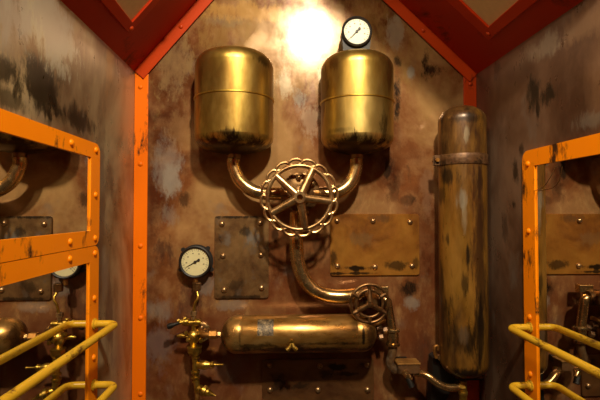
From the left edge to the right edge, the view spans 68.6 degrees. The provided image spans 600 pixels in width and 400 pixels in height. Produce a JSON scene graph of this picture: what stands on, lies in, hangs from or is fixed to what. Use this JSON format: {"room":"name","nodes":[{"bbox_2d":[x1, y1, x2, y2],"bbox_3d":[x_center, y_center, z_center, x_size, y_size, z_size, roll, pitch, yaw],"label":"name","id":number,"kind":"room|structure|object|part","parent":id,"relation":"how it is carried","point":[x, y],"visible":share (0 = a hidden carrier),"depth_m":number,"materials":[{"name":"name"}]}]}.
{"room":"boiler room","nodes":[
{"label":"boiler room","id":0,"kind":"room"},
{"bbox_2d":[0,0,134,399],"bbox_3d":[-0.615,-0.086,0.560,0.030,2.920,2.350,0,-1,-3],"label":"wall","id":1,"kind":"structure","parent":0,"point":[56,72],"depth_m":1.38,"materials":[{"name":"metal"}]},
{"bbox_2d":[0,246,98,399],"bbox_3d":[-0.600,0.502,0.716,0.014,0.753,1.309,0,-1,-3],"label":"framed mirror","id":2,"kind":"object","parent":1,"relation":"attached to","point":[49,302],"visible":1,"depth_m":1.10,"materials":[{"name":"orange paint"}]},
{"bbox_2d":[0,108,99,262],"bbox_3d":[-0.600,-0.033,0.729,0.014,0.313,1.309,0,-1,-3],"label":"framed mirror","id":3,"kind":"object","parent":1,"relation":"attached to","point":[50,176],"visible":1,"depth_m":1.06,"materials":[{"name":"orange paint"}]},
{"bbox_2d":[0,132,89,239],"bbox_3d":[-0.606,-0.033,0.729,0.002,0.229,1.188,0,-1,-3],"label":"mirror glass","id":4,"kind":"object","parent":3,"relation":"attached to","point":[45,181],"depth_m":1.06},
{"bbox_2d":[0,318,117,399],"bbox_3d":[-0.562,0.363,0.753,0.079,0.034,1.214,0,-1,-3],"label":"rail","id":5,"kind":"object","parent":1,"relation":"attached to","point":[109,326],"visible":1,"depth_m":0.99,"materials":[{"name":"yellow metal"}]},
{"bbox_2d":[91,379,116,399],"bbox_3d":[-0.562,0.547,0.749,0.079,0.034,1.214,0,-1,-3],"label":"rail","id":6,"kind":"object","parent":1,"relation":"attached to","point":[110,386],"visible":1,"depth_m":1.32,"materials":[{"name":"yellow metal"}]},
{"bbox_2d":[61,0,196,70],"bbox_3d":[-0.399,-0.821,1.399,0.535,0.624,0.790,0,-1,-3],"label":"ceiling","id":7,"kind":"structure","parent":0,"point":[133,48],"depth_m":1.56,"materials":[{"name":"red paint"}]},
{"bbox_2d":[100,0,159,33],"bbox_3d":[-0.363,-0.828,1.295,0.434,0.510,0.451,0,-1,-3],"label":"ceiling panel","id":8,"kind":"object","parent":7,"relation":"attached to","point":[129,13],"visible":1,"depth_m":1.43,"materials":[{"name":"brown paint"}]},
{"bbox_3d":[-0.364,-0.832,1.295,0.396,0.466,0.388,0,-1,-3],"label":"panel","id":9,"kind":"part","parent":8,"relation":"part of","materials":[{"name":"beige metal"}]},
{"bbox_2d":[146,0,462,399],"bbox_3d":[0.034,0.154,1.775,1.437,2.500,0.030,0,-1,-3],"label":"wall","id":10,"kind":"structure","parent":0,"point":[190,185],"depth_m":1.76,"materials":[{"name":"metal"}]},
{"bbox_2d":[132,72,148,399],"bbox_3d":[-0.627,0.446,1.716,0.053,1.915,0.013,0,-1,-3],"label":"trim","id":11,"kind":"structure","parent":10,"relation":"attached to","point":[139,322],"depth_m":1.72,"materials":[{"name":"orange paint"}]},
{"bbox_2d":[135,0,212,78],"bbox_3d":[-0.386,-0.787,1.751,0.534,0.619,0.012,0,-1,-3],"label":"trim","id":12,"kind":"structure","parent":10,"relation":"attached to","point":[199,6],"depth_m":1.74,"materials":[{"name":"red paint"}]},
{"bbox_2d":[167,282,223,399],"bbox_3d":[-0.393,0.593,1.675,0.212,0.559,0.108,0,-1,-3],"label":"tap manifold","id":13,"kind":"object","parent":10,"relation":"attached to","point":[194,349],"visible":0.99,"depth_m":1.64,"materials":[{"name":"brown metal"}]},
{"bbox_3d":[-0.474,0.468,1.644,0.047,0.027,0.022,0,-1,-3],"label":"handle","id":14,"kind":"part","parent":13,"relation":"part of","materials":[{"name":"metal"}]},
{"bbox_2d":[184,330,202,346],"bbox_3d":[-0.399,0.524,1.646,0.061,0.070,0.058,-1,-2,42],"label":"tap","id":15,"kind":"object","parent":13,"relation":"on","point":[193,336],"depth_m":1.64,"materials":[{"name":"yellow metal"}]},
{"bbox_2d":[193,282,200,290],"bbox_3d":[-0.391,0.328,1.670,0.029,0.030,0.034,0,-1,-3],"label":"socket","id":16,"kind":"object","parent":13,"relation":"attached to","point":[196,285],"depth_m":1.66,"materials":[{"name":"brown metal"}]},
{"bbox_2d":[196,322,220,340],"bbox_3d":[-0.358,0.501,1.664,0.079,0.076,0.152,1,-2,-39],"label":"pipe fitting","id":17,"kind":"object","parent":13,"relation":"on","point":[205,332],"visible":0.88,"depth_m":1.63,"materials":[{"name":"brown metal"}]},
{"bbox_2d":[178,244,213,283],"bbox_3d":[-0.404,0.249,1.712,0.137,0.152,0.054,0,-1,-3],"label":"pressure gauge","id":18,"kind":"object","parent":10,"relation":"attached to","point":[195,261],"visible":0.98,"depth_m":1.69},
{"bbox_2d":[214,216,268,298],"bbox_3d":[-0.231,0.226,1.738,0.212,0.326,0.018,0,-1,-3],"label":"plate","id":19,"kind":"object","parent":10,"relation":"attached to","point":[241,271],"visible":0.95,"depth_m":1.74,"materials":[{"name":"metal"}]},
{"bbox_2d":[221,314,376,353],"bbox_3d":[-0.004,0.499,1.653,0.580,0.138,0.191,0,-1,-3],"label":"gas cylinder","id":20,"kind":"object","parent":10,"relation":"attached to","point":[287,333],"visible":0.91,"depth_m":1.59,"materials":[{"name":"brown metal"}]},
{"bbox_2d":[285,339,297,351],"bbox_3d":[-0.029,0.517,1.574,0.046,0.044,0.036,0,-1,-3],"label":"tap","id":21,"kind":"object","parent":20,"relation":"on","point":[291,345],"depth_m":1.57,"materials":[{"name":"yellow metal"}]},
{"bbox_2d":[260,158,338,236],"bbox_3d":[-0.005,-0.007,1.661,0.289,0.289,0.196,0,-1,-3],"label":"valve","id":22,"kind":"object","parent":10,"relation":"attached to","point":[300,192],"visible":1,"depth_m":1.59,"materials":[{"name":"brown metal"}]},
{"bbox_2d":[226,158,280,199],"bbox_3d":[-0.169,-0.076,1.671,0.222,0.162,0.061,0,-1,-3],"label":"pipe","id":23,"kind":"object","parent":22,"relation":"attached to","point":[242,183],"visible":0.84,"depth_m":1.65,"materials":[{"name":"brown metal"}]},
{"bbox_2d":[194,46,273,158],"bbox_3d":[-0.248,-0.365,1.643,0.304,0.418,0.231,0,-1,-3],"label":"tank","id":24,"kind":"object","parent":23,"relation":"on","point":[234,101],"visible":0.99,"depth_m":1.55,"materials":[{"name":"brown metal"}]},
{"bbox_2d":[228,154,240,158],"bbox_3d":[-0.250,-0.167,1.675,0.048,0.024,0.048,0,-1,-3],"label":"outlet","id":25,"kind":"object","parent":24,"relation":"attached to","point":[237,156],"depth_m":1.66,"materials":[{"name":"brown metal"}]},
{"bbox_2d":[289,212,364,303],"bbox_3d":[0.102,0.220,1.676,0.288,0.347,0.064,0,-1,-3],"label":"pipe","id":26,"kind":"object","parent":22,"relation":"attached to","point":[296,249],"visible":0.86,"depth_m":1.65,"materials":[{"name":"brown metal"}]},
{"bbox_2d":[319,158,362,198],"bbox_3d":[0.150,-0.076,1.686,0.185,0.164,0.061,0,-1,-3],"label":"pipe","id":27,"kind":"object","parent":22,"relation":"attached to","point":[353,176],"visible":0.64,"depth_m":1.67,"materials":[{"name":"brown metal"}]},
{"bbox_2d":[320,49,394,158],"bbox_3d":[0.222,-0.366,1.670,0.285,0.415,0.222,0,-1,-3],"label":"tank","id":28,"kind":"object","parent":27,"relation":"on","point":[357,103],"visible":0.98,"depth_m":1.58,"materials":[{"name":"brown metal"}]},
{"bbox_2d":[340,16,371,50],"bbox_3d":[0.215,-0.630,1.731,0.117,0.144,0.113,0,-1,-3],"label":"pressure gauge","id":29,"kind":"object","parent":28,"relation":"on","point":[356,33],"visible":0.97,"depth_m":1.68},
{"bbox_2d":[351,154,362,158],"bbox_3d":[0.220,-0.169,1.696,0.048,0.024,0.048,0,-1,-3],"label":"outlet","id":30,"kind":"object","parent":28,"relation":"attached to","point":[352,155],"depth_m":1.68,"materials":[{"name":"brown metal"}]},
{"bbox_2d":[262,358,373,399],"bbox_3d":[0.073,0.714,1.740,0.442,0.167,0.018,0,-1,-3],"label":"plate","id":31,"kind":"object","parent":10,"relation":"attached to","point":[330,378],"visible":1,"depth_m":1.74,"materials":[{"name":"metal"}]},
{"bbox_2d":[349,283,389,325],"bbox_3d":[0.275,0.398,1.679,0.143,0.184,0.195,0,-1,17],"label":"valve","id":32,"kind":"object","parent":10,"relation":"attached to","point":[372,301],"visible":0.98,"depth_m":1.61,"materials":[{"name":"brown metal"}]},
{"bbox_3d":[0.260,0.468,1.650,0.132,0.043,0.030,0,-1,-7],"label":"lever","id":33,"kind":"part","parent":32,"relation":"part of","materials":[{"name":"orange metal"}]},
{"bbox_2d":[375,297,399,373],"bbox_3d":[0.335,0.515,1.680,0.093,0.297,0.052,0,-1,-3],"label":"pipe","id":34,"kind":"object","parent":32,"relation":"attached to","point":[392,331],"visible":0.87,"depth_m":1.67,"materials":[{"name":"brown metal"}]},
{"bbox_2d":[330,214,418,275],"bbox_3d":[0.301,0.179,1.763,0.360,0.246,0.018,0,-1,-3],"label":"plate","id":35,"kind":"object","parent":10,"relation":"attached to","point":[360,244],"visible":0.98,"depth_m":1.76,"materials":[{"name":"metal"}]},
{"bbox_2d":[394,356,420,387],"bbox_3d":[0.407,0.655,1.688,0.089,0.084,0.151,0,-1,-3],"label":"box","id":36,"kind":"object","parent":10,"relation":"attached to","point":[405,366],"visible":0.93,"depth_m":1.65,"materials":[{"name":"metal"}]},
{"bbox_3d":[0.407,0.675,1.627,0.034,0.040,0.024,-1,-2,22],"label":"lever","id":37,"kind":"part","parent":36,"relation":"part of","materials":[{"name":"metal"}]},
{"bbox_2d":[413,369,467,399],"bbox_3d":[0.523,0.726,1.646,0.197,0.169,0.061,0,-2,18],"label":"pipe","id":38,"kind":"object","parent":36,"relation":"attached to","point":[460,387],"visible":0.93,"depth_m":1.62,"materials":[{"name":"brown metal"}]},
{"bbox_2d":[383,0,476,81],"bbox_3d":[0.394,-0.789,1.787,0.657,0.614,0.012,0,-1,-3],"label":"trim","id":39,"kind":"structure","parent":10,"relation":"attached to","point":[396,6],"depth_m":1.79,"materials":[{"name":"red paint"}]},
{"bbox_2d":[427,344,483,399],"bbox_3d":[0.600,0.732,1.713,0.212,0.371,0.116,0,-1,-3],"label":"cradle","id":40,"kind":"object","parent":10,"relation":"attached to","point":[435,368],"visible":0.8,"depth_m":1.69,"materials":[{"name":"metal"}]},
{"bbox_2d":[438,105,488,377],"bbox_3d":[0.615,0.151,1.661,0.175,1.017,0.175,0,-1,-3],"label":"gas cylinder","id":41,"kind":"object","parent":40,"relation":"on","point":[462,187],"visible":1,"depth_m":1.59,"materials":[{"name":"metal"}]},
{"bbox_2d":[432,152,487,166],"bbox_3d":[0.606,-0.149,1.669,0.201,0.038,0.183,0,-1,-3],"label":"clamp","id":42,"kind":"object","parent":41,"relation":"attached to","point":[470,157],"visible":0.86,"depth_m":1.59,"materials":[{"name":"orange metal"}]},
{"bbox_2d":[463,76,479,399],"bbox_3d":[0.696,0.443,1.776,0.053,1.923,0.013,0,-1,-3],"label":"trim","id":43,"kind":"structure","parent":10,"relation":"attached to","point":[469,88],"depth_m":1.80,"materials":[{"name":"red paint"}]},
{"bbox_2d":[399,0,582,73],"bbox_3d":[0.436,-0.825,1.437,0.662,0.617,0.790,0,-1,-3],"label":"ceiling","id":44,"kind":"structure","parent":0,"point":[447,23],"depth_m":1.62,"materials":[{"name":"red paint"}]},
{"bbox_2d":[447,0,536,39],"bbox_3d":[0.410,-0.828,1.322,0.553,0.513,0.459,0,-1,-3],"label":"ceiling panel","id":45,"kind":"object","parent":44,"relation":"attached to","point":[489,17],"visible":1,"depth_m":1.46,"materials":[{"name":"red paint"}]},
{"bbox_3d":[0.409,-0.834,1.322,0.508,0.471,0.371,0,-1,-3],"label":"panel","id":46,"kind":"part","parent":45,"relation":"part of","materials":[{"name":"beige metal"}]},
{"bbox_2d":[476,0,599,399],"bbox_3d":[0.790,-0.084,0.624,0.030,2.920,2.350,0,-1,-3],"label":"wall","id":47,"kind":"structure","parent":0,"point":[544,91],"depth_m":1.48,"materials":[{"name":"metal"}]},
{"bbox_2d":[509,380,533,399],"bbox_3d":[0.718,0.573,0.804,0.081,0.034,1.214,0,-1,-3],"label":"rail","id":48,"kind":"object","parent":47,"relation":"attached to","point":[514,387],"visible":1,"depth_m":1.37,"materials":[{"name":"yellow metal"}]},
{"bbox_2d":[508,322,599,378],"bbox_3d":[0.718,0.390,0.808,0.081,0.034,1.214,0,-1,-3],"label":"rail","id":49,"kind":"object","parent":47,"relation":"attached to","point":[518,330],"visible":1,"depth_m":1.17,"materials":[{"name":"yellow metal"}]},
{"bbox_2d":[522,133,599,399],"bbox_3d":[0.760,0.352,0.781,0.014,1.054,1.308,0,-1,-3],"label":"framed mirror","id":50,"kind":"object","parent":47,"relation":"attached to","point":[561,219],"visible":1,"depth_m":1.25,"materials":[{"name":"orange paint"}]}
]}

